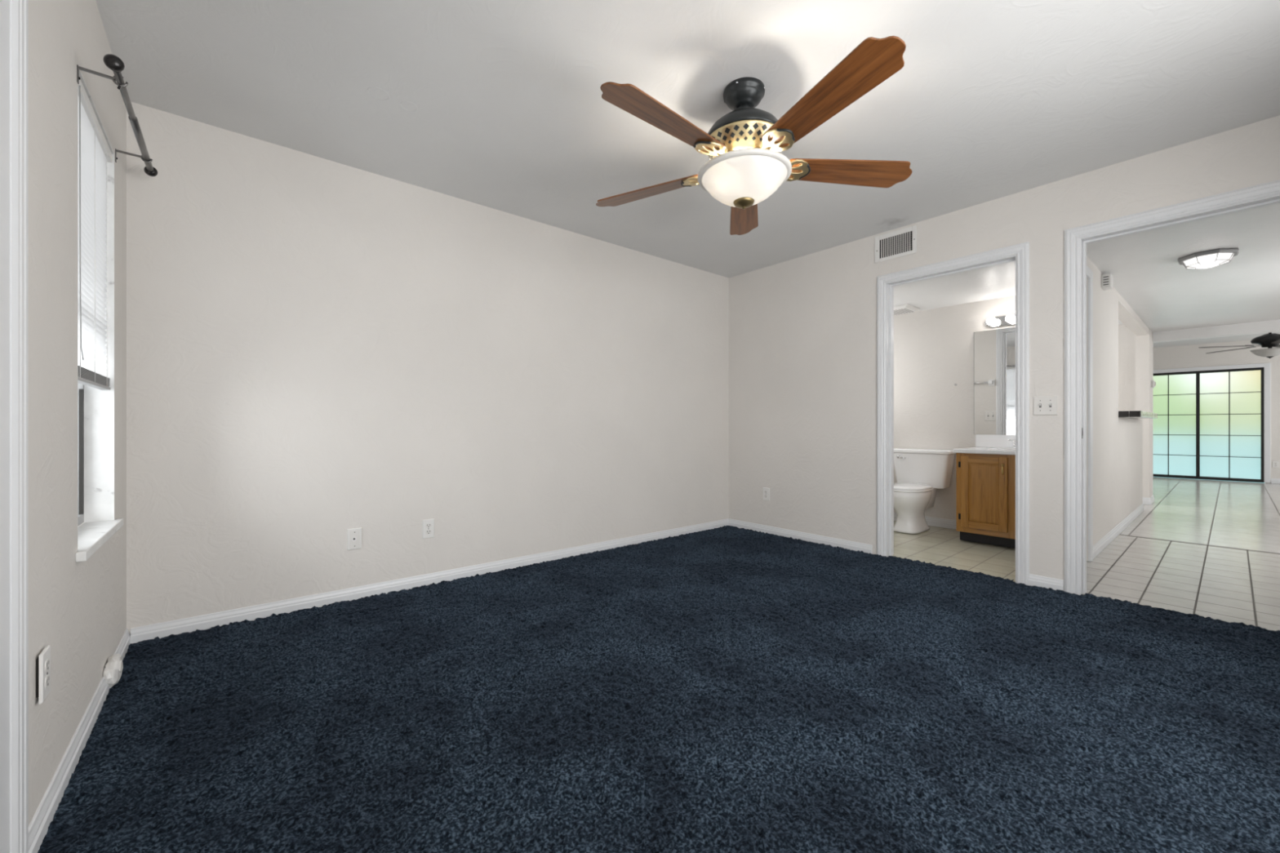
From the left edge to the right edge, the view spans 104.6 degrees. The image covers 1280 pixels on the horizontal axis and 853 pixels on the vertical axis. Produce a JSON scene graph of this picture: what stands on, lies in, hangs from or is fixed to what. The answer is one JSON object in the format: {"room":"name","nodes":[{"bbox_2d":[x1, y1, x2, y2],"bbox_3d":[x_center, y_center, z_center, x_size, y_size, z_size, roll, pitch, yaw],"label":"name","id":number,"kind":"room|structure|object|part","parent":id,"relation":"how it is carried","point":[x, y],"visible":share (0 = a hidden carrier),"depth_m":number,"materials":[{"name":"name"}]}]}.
{"room":"empty bedroom","nodes":[
{"label":"empty bedroom","id":0,"kind":"room"},
{"bbox_2d":[28,0,126,825],"bbox_3d":[-1.171,-0.185,0.738,0.160,2.560,3.935,0,0,-40],"label":"wall","id":1,"kind":"structure","parent":0,"point":[78,610],"depth_m":1.35,"materials":[{"name":"paint"}]},
{"bbox_2d":[0,0,9,852],"bbox_3d":[-1.005,-0.050,0.674,0.012,2.050,0.823,0,0,-40],"label":"door","id":2,"kind":"structure","parent":1,"relation":"in","point":[4,4],"depth_m":0.97,"materials":[{"name":"white wood"}]},
{"bbox_2d":[9,0,28,852],"bbox_3d":[-1.002,-0.095,0.676,0.020,2.151,1.013,0,0,-40],"label":"door frame","id":3,"kind":"structure","parent":1,"relation":"attached to","point":[19,9],"depth_m":1.01,"materials":[{"name":"white wood"}]},
{"bbox_2d":[35,644,50,704],"bbox_3d":[-1.434,0.595,1.189,0.015,0.115,0.070,0,0,-40],"label":"power outlet","id":4,"kind":"object","parent":1,"relation":"attached to","point":[43,660],"visible":1,"depth_m":1.17,"materials":[{"name":"white plastic"}]},
{"bbox_2d":[44,674,49,688],"bbox_3d":[-1.429,0.615,1.193,0.002,0.027,0.033,0,0,-40],"label":"receptacle","id":5,"kind":"object","parent":4,"relation":"attached to","point":[46,676],"depth_m":1.19,"materials":[{"name":"grey plastic"}]},
{"bbox_2d":[44,657,49,672],"bbox_3d":[-1.429,0.576,1.193,0.002,0.027,0.033,0,0,-40],"label":"receptacle","id":6,"kind":"object","parent":4,"relation":"attached to","point":[46,660],"depth_m":1.19,"materials":[{"name":"grey plastic"}]},
{"bbox_2d":[28,628,130,852],"bbox_3d":[-1.816,0.945,1.645,0.014,0.072,1.517,0,0,-40],"label":"baseboard","id":7,"kind":"structure","parent":1,"relation":"attached to","point":[45,812],"depth_m":1.36,"materials":[{"name":"white wood"}]},
{"bbox_2d":[75,70,123,562],"bbox_3d":[-1.946,-0.345,1.710,0.147,1.500,0.706,0,0,-40],"label":"window","id":8,"kind":"structure","parent":1,"relation":"in","point":[95,406],"depth_m":1.95,"materials":[{"name":"grey plastic"}]},
{"bbox_2d":[77,76,111,390],"bbox_3d":[-1.922,-0.617,1.727,0.045,0.944,0.625,0,0,-40],"label":"window blind","id":9,"kind":"object","parent":8,"relation":"attached to","point":[94,152],"visible":0.66,"depth_m":1.74,"materials":[{"name":"white plastic"}]},
{"bbox_3d":[-1.764,-0.605,1.558,0.003,0.900,0.002,0,0,-40],"label":"ladder cord","id":10,"kind":"part","parent":9,"relation":"part of","materials":[{"name":"white fabric"}]},
{"bbox_3d":[-1.743,-0.632,1.546,0.005,0.846,0.038,0,0,-37],"label":"pull cord","id":11,"kind":"part","parent":9,"relation":"part of","materials":[{"name":"grey plastic"}]},
{"bbox_3d":[-1.923,-0.151,1.726,0.028,0.012,0.621,0,0,-40],"label":"rail","id":12,"kind":"part","parent":9,"relation":"part of","materials":[{"name":"grey plastic"}]},
{"bbox_3d":[-1.912,-0.605,1.735,0.003,0.900,0.002,0,0,-40],"label":"ladder cord","id":13,"kind":"part","parent":9,"relation":"part of","materials":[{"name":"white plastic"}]},
{"bbox_3d":[-2.059,-0.605,1.912,0.003,0.900,0.002,0,0,-40],"label":"ladder cord","id":14,"kind":"part","parent":9,"relation":"part of","materials":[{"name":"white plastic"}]},
{"bbox_3d":[-1.930,0.390,1.724,0.104,0.030,0.706,0,0,-40],"label":"sill","id":15,"kind":"part","parent":8,"relation":"part of","materials":[{"name":"white paint"}]},
{"bbox_2d":[102,653,123,688],"bbox_3d":[-1.972,0.915,1.854,0.040,0.098,0.146,0,0,-40],"label":"phone jack","id":16,"kind":"object","parent":1,"relation":"attached to","point":[113,670],"visible":0.98,"depth_m":1.82,"materials":[{"name":"white plastic"}]},
{"bbox_2d":[76,53,157,176],"bbox_3d":[-1.881,-1.091,1.800,0.112,0.111,0.967,0,0,-40],"label":"curtain rod","id":17,"kind":"object","parent":1,"relation":"attached to","point":[113,62],"visible":1,"depth_m":1.64,"materials":[{"name":"grey metal"}]},
{"bbox_3d":[-1.967,-1.109,1.956,0.022,0.050,0.517,0,0,-40],"label":"rod","id":18,"kind":"part","parent":17,"relation":"part of","materials":[{"name":"grey metal"}]},
{"bbox_2d":[126,102,728,635],"bbox_3d":[-0.703,-0.185,3.628,4.265,2.560,0.100,0,0,-40],"label":"wall","id":19,"kind":"structure","parent":0,"point":[318,349],"depth_m":2.86,"materials":[{"name":"paint"}]},
{"bbox_2d":[346,527,361,550],"bbox_3d":[-1.613,0.635,2.796,0.072,0.117,0.011,0,0,-40],"label":"cable plate","id":20,"kind":"object","parent":19,"relation":"attached to","point":[354,535],"visible":1,"depth_m":2.79,"materials":[{"name":"white plastic"}]},
{"bbox_2d":[422,518,434,538],"bbox_3d":[-1.306,0.631,3.054,0.070,0.115,0.008,0,0,-40],"label":"power outlet","id":21,"kind":"object","parent":19,"relation":"attached to","point":[428,525],"visible":1,"depth_m":3.05,"materials":[{"name":"white plastic"}]},
{"bbox_2d":[426,529,431,534],"bbox_3d":[-1.304,0.650,3.052,0.033,0.027,0.002,0,0,-40],"label":"receptacle","id":22,"kind":"object","parent":21,"relation":"attached to","point":[428,531],"depth_m":3.05,"materials":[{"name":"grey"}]},
{"bbox_2d":[426,523,431,528],"bbox_3d":[-1.304,0.612,3.052,0.033,0.027,0.002,0,0,-40],"label":"receptacle","id":23,"kind":"object","parent":21,"relation":"attached to","point":[428,525],"depth_m":3.05,"materials":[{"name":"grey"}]},
{"bbox_2d":[130,518,729,643],"bbox_3d":[-0.706,0.945,3.552,4.136,0.072,0.014,0,0,-40],"label":"baseboard","id":24,"kind":"structure","parent":19,"relation":"attached to","point":[202,622],"depth_m":2.86,"materials":[{"name":"white wood"}]},
{"bbox_2d":[95,0,1279,278],"bbox_3d":[0.465,-1.515,2.106,4.425,0.100,3.935,0,0,-40],"label":"ceiling","id":25,"kind":"structure","parent":0,"point":[988,100],"depth_m":2.15,"materials":[{"name":"paint"}]},
{"bbox_2d":[595,35,912,235],"bbox_3d":[0.412,-1.208,2.116,1.423,0.514,1.478,0,0,-40],"label":"ceiling fan","id":26,"kind":"object","parent":25,"relation":"hanging from","point":[745,166],"visible":1,"depth_m":2.01,"materials":[{"name":"brown wood"}]},
{"bbox_3d":[0.036,-1.137,2.403,0.584,0.007,0.163,0,13,30],"label":"blade","id":27,"kind":"part","parent":26,"relation":"part of","materials":[{"name":"brown wood"}]},
{"bbox_3d":[0.096,-1.137,1.839,0.584,0.007,0.163,0,13,-42],"label":"blade","id":28,"kind":"part","parent":26,"relation":"part of","materials":[{"name":"brown wood"}]},
{"bbox_3d":[0.553,-1.137,2.634,0.163,0.007,0.584,-13,-3,12],"label":"blade","id":29,"kind":"part","parent":26,"relation":"part of","materials":[{"name":"brown wood"}]},
{"bbox_3d":[0.454,-1.042,2.162,0.396,0.131,0.396,0,0,-40],"label":"lamp shade","id":30,"kind":"part","parent":26,"relation":"part of","materials":[{"name":"white glass"}]},
{"bbox_3d":[0.651,-1.137,1.722,0.163,0.007,0.584,14,-6,-23],"label":"blade","id":31,"kind":"part","parent":26,"relation":"part of","materials":[{"name":"brown wood"}]},
{"bbox_3d":[0.933,-1.137,2.213,0.584,0.007,0.163,0,-13,-6],"label":"blade","id":32,"kind":"part","parent":26,"relation":"part of","materials":[{"name":"brown wood"}]},
{"bbox_2d":[893,295,1015,519],"bbox_3d":[3.010,-0.090,4.819,0.100,2.139,1.966,0,0,-40],"label":"wall","id":33,"kind":"structure","parent":0,"point":[934,348],"depth_m":4.85,"materials":[{"name":"paint"}]},
{"bbox_2d":[893,512,955,528],"bbox_3d":[2.733,0.939,5.061,0.014,0.085,1.240,0,0,-40],"label":"baseboard","id":34,"kind":"structure","parent":33,"relation":"attached to","point":[934,522],"depth_m":4.83,"materials":[{"name":"white wood"}]},
{"bbox_2d":[973,326,1015,435],"bbox_3d":[3.351,-0.404,4.328,0.006,0.954,0.742,0,0,-40],"label":"mirror","id":35,"kind":"object","parent":33,"relation":"attached to","point":[994,350],"visible":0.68,"depth_m":4.48,"materials":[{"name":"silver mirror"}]},
{"bbox_2d":[975,434,1015,448],"bbox_3d":[3.350,0.133,4.316,0.021,0.116,0.725,0,0,-40],"label":"backsplash","id":36,"kind":"structure","parent":33,"relation":"attached to","point":[981,440],"depth_m":4.47,"materials":[{"name":"white stone"}]},
{"bbox_2d":[985,314,1015,327],"bbox_3d":[3.306,-0.945,4.288,0.127,0.090,0.559,0,0,-40],"label":"vanity light","id":37,"kind":"object","parent":33,"relation":"attached to","point":[1006,320],"visible":0.42,"depth_m":4.41,"materials":[{"name":"white glass"}]},
{"bbox_3d":[3.147,-0.945,4.436,0.072,0.072,0.072,0,0,-40],"label":"globe bulb","id":38,"kind":"part","parent":37,"relation":"part of","materials":[{"name":"white glass"}]},
{"bbox_3d":[3.238,-0.945,4.326,0.072,0.072,0.072,0,0,-40],"label":"globe bulb","id":39,"kind":"part","parent":37,"relation":"part of","materials":[{"name":"white glass"}]},
{"bbox_2d":[893,262,1015,311],"bbox_3d":[2.433,-1.190,4.395,1.530,0.060,2.076,0,0,-40],"label":"ceiling","id":40,"kind":"structure","parent":0,"point":[996,282],"depth_m":4.16,"materials":[{"name":"paint"}]},
{"bbox_2d":[893,303,919,315],"bbox_3d":[2.546,-1.144,4.891,0.300,0.032,0.300,0,0,-40],"label":"exhaust fan","id":41,"kind":"object","parent":40,"relation":"attached to","point":[904,308],"visible":0.62,"depth_m":4.79,"materials":[{"name":"white plastic"}]},
{"bbox_2d":[728,115,1279,591],"bbox_3d":[2.151,-0.243,3.450,0.115,2.444,3.835,0,0,-40],"label":"wall","id":42,"kind":"structure","parent":0,"point":[802,330],"depth_m":3.86,"materials":[{"name":"paint"}]},
{"bbox_2d":[763,487,769,500],"bbox_3d":[1.158,0.620,4.542,0.008,0.115,0.070,0,0,-40],"label":"power outlet","id":43,"kind":"object","parent":42,"relation":"attached to","point":[766,491],"visible":1,"depth_m":4.54,"materials":[{"name":"white plastic"}]},
{"bbox_2d":[728,519,871,553],"bbox_3d":[1.329,0.945,4.332,0.014,0.072,1.399,0,0,-40],"label":"baseboard","id":44,"kind":"structure","parent":42,"relation":"attached to","point":[834,542],"depth_m":4.23,"materials":[{"name":"white wood"}]},
{"bbox_2d":[875,225,916,262],"bbox_3d":[1.889,-1.347,3.665,0.010,0.200,0.298,0,0,-40],"label":"air vent","id":45,"kind":"object","parent":42,"relation":"in","point":[902,244],"visible":1,"depth_m":3.66,"materials":[{"name":"white plastic"}]},
{"bbox_2d":[876,241,1029,585],"bbox_3d":[2.146,-0.080,3.445,0.135,2.121,0.930,0,0,-40],"label":"door frame","id":46,"kind":"structure","parent":42,"relation":"attached to","point":[1021,250],"depth_m":3.38,"materials":[{"name":"white wood"}]},
{"bbox_2d":[1033,395,1057,415],"bbox_3d":[2.449,-0.127,2.990,0.017,0.116,0.116,0,0,-40],"label":"light switch","id":47,"kind":"object","parent":42,"relation":"attached to","point":[1042,405],"visible":1,"depth_m":2.99,"materials":[{"name":"white plastic"}]},
{"bbox_2d":[1027,573,1063,591],"bbox_3d":[2.451,0.945,2.990,0.014,0.072,0.168,0,0,-40],"label":"baseboard","id":48,"kind":"structure","parent":42,"relation":"attached to","point":[1033,580],"depth_m":2.99,"materials":[{"name":"white wood"}]},
{"bbox_2d":[1064,179,1279,595],"bbox_3d":[2.860,-0.089,2.592,0.135,2.140,0.958,0,0,-40],"label":"door frame","id":49,"kind":"structure","parent":42,"relation":"attached to","point":[1072,236],"depth_m":2.88,"materials":[{"name":"white wood"}]},
{"bbox_2d":[893,476,1279,631],"bbox_3d":[6.773,1.039,5.661,10.045,0.112,6.000,0,0,-40],"label":"floor","id":50,"kind":"structure","parent":0,"point":[1227,584],"depth_m":3.80,"materials":[{"name":"tile"}]},
{"bbox_2d":[893,448,955,533],"bbox_3d":[2.578,0.599,4.694,0.718,0.752,0.544,0,0,-40],"label":"toilet","id":51,"kind":"object","parent":50,"relation":"on","point":[919,473],"visible":0.83,"depth_m":4.66,"materials":[{"name":"white ceramic"}]},
{"bbox_3d":[2.499,0.581,4.628,0.512,0.019,0.380,0,0,-40],"label":"seat","id":52,"kind":"part","parent":51,"relation":"part of","materials":[{"name":"white ceramic"}]},
{"bbox_3d":[2.502,0.558,4.631,0.506,0.022,0.376,0,0,-40],"label":"lid","id":53,"kind":"part","parent":51,"relation":"part of","materials":[{"name":"white ceramic"}]},
{"bbox_3d":[2.774,0.425,4.858,0.197,0.330,0.514,0,0,-40],"label":"tank","id":54,"kind":"part","parent":51,"relation":"part of","materials":[{"name":"white ceramic"}]},
{"bbox_3d":[2.772,0.241,4.856,0.212,0.037,0.544,0,0,-40],"label":"tank lid","id":55,"kind":"part","parent":51,"relation":"part of","materials":[{"name":"white ceramic"}]},
{"bbox_2d":[955,453,1015,547],"bbox_3d":[3.128,0.600,4.119,0.612,0.750,0.708,0,0,-40],"label":"vanity cabinet","id":56,"kind":"object","parent":50,"relation":"on","point":[985,483],"visible":0.56,"depth_m":4.05,"materials":[{"name":"brown wood"}]},
{"bbox_3d":[2.818,0.275,4.060,0.018,0.055,0.215,0,0,-40],"label":"door rail","id":57,"kind":"part","parent":56,"relation":"part of","materials":[{"name":"brown wood"}]},
{"bbox_3d":[2.818,0.820,4.060,0.018,0.055,0.215,0,0,-40],"label":"door rail","id":58,"kind":"part","parent":56,"relation":"part of","materials":[{"name":"brown wood"}]},
{"bbox_3d":[2.818,0.547,4.060,0.018,0.600,0.325,0,0,-40],"label":"door","id":59,"kind":"part","parent":56,"relation":"part of","materials":[{"name":"brown wood"}]},
{"bbox_2d":[953,434,1015,454],"bbox_3d":[3.131,0.149,4.130,0.595,0.149,0.730,0,0,-40],"label":"countertop","id":60,"kind":"structure","parent":56,"relation":"on","point":[984,444],"depth_m":4.39,"materials":[{"name":"white stone"}]},
{"bbox_2d":[1008,439,1015,448],"bbox_3d":[3.298,0.139,4.243,0.164,0.102,0.178,0,0,3],"label":"faucet","id":61,"kind":"object","parent":60,"relation":"on","point":[1013,441],"visible":0.23,"depth_m":4.29,"materials":[{"name":"silver metal"}]},
{"bbox_3d":[2.934,0.860,3.953,0.018,0.060,0.603,0,0,-40],"label":"rail","id":62,"kind":"part","parent":56,"relation":"part of","materials":[{"name":"brown wood"}]},
{"bbox_3d":[2.934,0.247,3.953,0.018,0.045,0.603,0,0,-40],"label":"rail","id":63,"kind":"part","parent":56,"relation":"part of","materials":[{"name":"brown wood"}]},
{"bbox_2d":[1119,533,1279,554],"bbox_3d":[4.159,1.038,4.747,0.030,0.114,4.050,0,0,-40],"label":"threshold","id":64,"kind":"object","parent":50,"relation":"on","point":[1119,534],"depth_m":4.12,"materials":[{"name":"grey tile"}]},
{"bbox_2d":[1086,255,1153,561],"bbox_3d":[4.614,-0.126,4.803,5.400,2.209,0.126,0,0,-40],"label":"wall","id":65,"kind":"structure","parent":0,"point":[1117,442],"depth_m":4.40,"materials":[{"name":"paint"}]},
{"bbox_2d":[1086,265,1093,561],"bbox_3d":[2.956,-0.077,3.331,0.908,2.112,0.018,0,0,-40],"label":"door frame","id":66,"kind":"structure","parent":65,"relation":"attached to","point":[1089,273],"depth_m":3.59,"materials":[{"name":"white wood"}]},
{"bbox_2d":[1101,273,1112,290],"bbox_3d":[3.745,-1.157,3.966,0.116,0.105,0.055,0,0,-40],"label":"door chime","id":67,"kind":"object","parent":65,"relation":"attached to","point":[1106,279],"visible":1,"depth_m":3.93,"materials":[{"name":"white plastic"}]},
{"bbox_2d":[1093,503,1144,559],"bbox_3d":[4.593,0.939,4.703,3.363,0.085,0.012,0,0,-40],"label":"baseboard","id":68,"kind":"structure","parent":65,"relation":"attached to","point":[1103,543],"depth_m":4.38,"materials":[{"name":"white wood"}]},
{"bbox_2d":[1118,410,1157,418],"bbox_3d":[4.946,-0.115,5.107,1.560,0.055,0.446,0,0,-40],"label":"countertop","id":69,"kind":"structure","parent":65,"relation":"attached to","point":[1130,414],"depth_m":4.53,"materials":[{"name":"stone"}]},
{"bbox_2d":[1142,497,1151,504],"bbox_3d":[6.362,0.939,6.256,0.012,0.085,0.138,0,0,-40],"label":"baseboard","id":70,"kind":"structure","parent":65,"relation":"attached to","point":[1145,500],"depth_m":6.23,"materials":[{"name":"white wood"}]},
{"bbox_2d":[1150,494,1154,504],"bbox_3d":[6.568,0.939,6.347,0.420,0.085,0.012,0,0,-40],"label":"baseboard","id":71,"kind":"structure","parent":65,"relation":"attached to","point":[1152,497],"depth_m":6.36,"materials":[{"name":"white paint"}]},
{"bbox_2d":[1151,380,1155,387],"bbox_3d":[6.585,-0.545,6.342,0.100,0.090,0.040,0,0,-40],"label":"thermostat","id":72,"kind":"object","parent":65,"relation":"attached to","point":[1153,382],"visible":1,"depth_m":6.32,"materials":[{"name":"white plastic"}]},
{"bbox_2d":[1118,324,1135,411],"bbox_3d":[6.157,-0.273,7.681,0.100,2.504,2.311,0,0,-40],"label":"wall","id":73,"kind":"structure","parent":0,"point":[1126,339],"depth_m":6.88,"materials":[{"name":"paint"}]},
{"bbox_2d":[1086,203,1279,332],"bbox_3d":[5.181,-1.260,4.093,5.360,0.060,1.934,0,0,-40],"label":"ceiling","id":74,"kind":"structure","parent":0,"point":[1144,268],"depth_m":3.94,"materials":[{"name":"paint"}]},
{"bbox_2d":[1177,248,1239,269],"bbox_3d":[4.071,-1.187,3.549,0.286,0.086,0.286,0,0,-40],"label":"lamp","id":75,"kind":"object","parent":74,"relation":"attached to","point":[1210,259],"visible":1,"depth_m":3.49,"materials":[{"name":"white glass"}]},
{"bbox_3d":[4.071,-1.181,3.549,0.240,0.070,0.240,0,0,-40],"label":"lamp shade","id":76,"kind":"part","parent":75,"relation":"part of","materials":[{"name":"white glass"}]},
{"bbox_2d":[1152,319,1279,342],"bbox_3d":[7.875,-1.314,5.142,0.120,0.422,3.789,0,0,-40],"label":"beam","id":77,"kind":"structure","parent":0,"point":[1272,326],"depth_m":6.03,"materials":[{"name":"white paint"}]},
{"bbox_2d":[1153,339,1279,484],"bbox_3d":[10.672,-0.215,8.921,0.120,2.620,6.200,0,0,-40],"label":"wall","id":78,"kind":"structure","parent":0,"point":[1184,356],"depth_m":8.88,"materials":[{"name":"paint"}]},
{"bbox_2d":[1153,367,1263,482],"bbox_3d":[10.381,-0.028,9.207,0.080,2.005,1.528,0,0,-40],"label":"door","id":79,"kind":"structure","parent":78,"relation":"in","point":[1209,424],"depth_m":9.09,"materials":[{"name":"glass"}]},
{"bbox_3d":[10.138,-0.028,9.495,0.001,1.925,0.707,0,0,-40],"label":"frosted pane","id":80,"kind":"part","parent":79,"relation":"part of","materials":[{"name":"glass"}]},
{"bbox_3d":[10.621,-0.028,8.917,0.001,1.925,0.707,0,0,-40],"label":"frosted pane","id":81,"kind":"part","parent":79,"relation":"part of","materials":[{"name":"glass"}]},
{"bbox_2d":[1153,363,1270,483],"bbox_3d":[10.360,-0.062,9.189,0.016,2.075,1.668,0,0,-40],"label":"door frame","id":82,"kind":"structure","parent":78,"relation":"attached to","point":[1266,366],"depth_m":8.59,"materials":[{"name":"white wood"}]},
{"bbox_2d":[1271,478,1279,484],"bbox_3d":[11.723,0.939,7.562,0.012,0.085,2.567,0,0,-40],"label":"baseboard","id":83,"kind":"structure","parent":78,"relation":"attached to","point":[1277,481],"depth_m":8.51,"materials":[{"name":"white wood"}]},
{"bbox_2d":[1272,461,1279,467],"bbox_3d":[10.933,0.653,8.510,0.008,0.115,0.070,0,0,-40],"label":"power outlet","id":84,"kind":"object","parent":78,"relation":"attached to","point":[1275,464],"visible":1,"depth_m":8.51,"materials":[{"name":"white plastic"}]},
{"bbox_2d":[1153,331,1279,348],"bbox_3d":[8.965,-1.555,7.494,4.570,0.060,6.200,0,0,-40],"label":"ceiling","id":85,"kind":"structure","parent":0,"point":[1243,337],"depth_m":8.80,"materials":[{"name":"paint"}]},
{"bbox_2d":[1198,332,1279,358],"bbox_3d":[8.911,-1.241,6.941,1.441,0.568,1.408,0,0,-40],"label":"ceiling fan","id":86,"kind":"object","parent":85,"relation":"hanging from","point":[1269,340],"visible":0.77,"depth_m":6.95,"materials":[{"name":"black metal"}]},
{"bbox_3d":[8.440,-1.150,7.130,0.550,0.008,0.136,0,9,18],"label":"blade","id":87,"kind":"part","parent":86,"relation":"part of","materials":[{"name":"grey"}]},
{"bbox_3d":[8.892,-1.150,7.457,0.136,0.008,0.550,-9,0,0],"label":"blade","id":88,"kind":"part","parent":86,"relation":"part of","materials":[{"name":"grey"}]},
{"bbox_3d":[8.891,-1.035,6.982,0.360,0.104,0.360,0,0,-40],"label":"lamp shade","id":89,"kind":"part","parent":86,"relation":"part of","materials":[{"name":"white glass"}]},
{"bbox_3d":[8.611,-1.150,6.599,0.136,0.008,0.550,11,7,36],"label":"blade","id":90,"kind":"part","parent":86,"relation":"part of","materials":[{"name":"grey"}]},
{"bbox_3d":[0.444,1.045,2.088,4.250,0.100,3.935,0,0,-40],"label":"floor","id":91,"kind":"structure","parent":0,"visible":0},
{"bbox_2d":[37,524,1279,852],"bbox_3d":[0.503,0.973,2.130,4.179,0.036,3.728,0,0,-40],"label":"carpet","id":92,"kind":"object","parent":91,"relation":"on","point":[726,689],"visible":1,"depth_m":1.63,"materials":[{"name":"blue carpet"}]},
{"label":"outside","id":93,"kind":"structure","parent":0,"visible":0},
{"bbox_2d":[1155,476,1264,483],"bbox_3d":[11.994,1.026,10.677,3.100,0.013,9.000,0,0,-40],"label":"door track","id":94,"kind":"object","parent":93,"point":[1156,477],"visible":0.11,"depth_m":9.54,"materials":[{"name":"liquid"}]}
]}

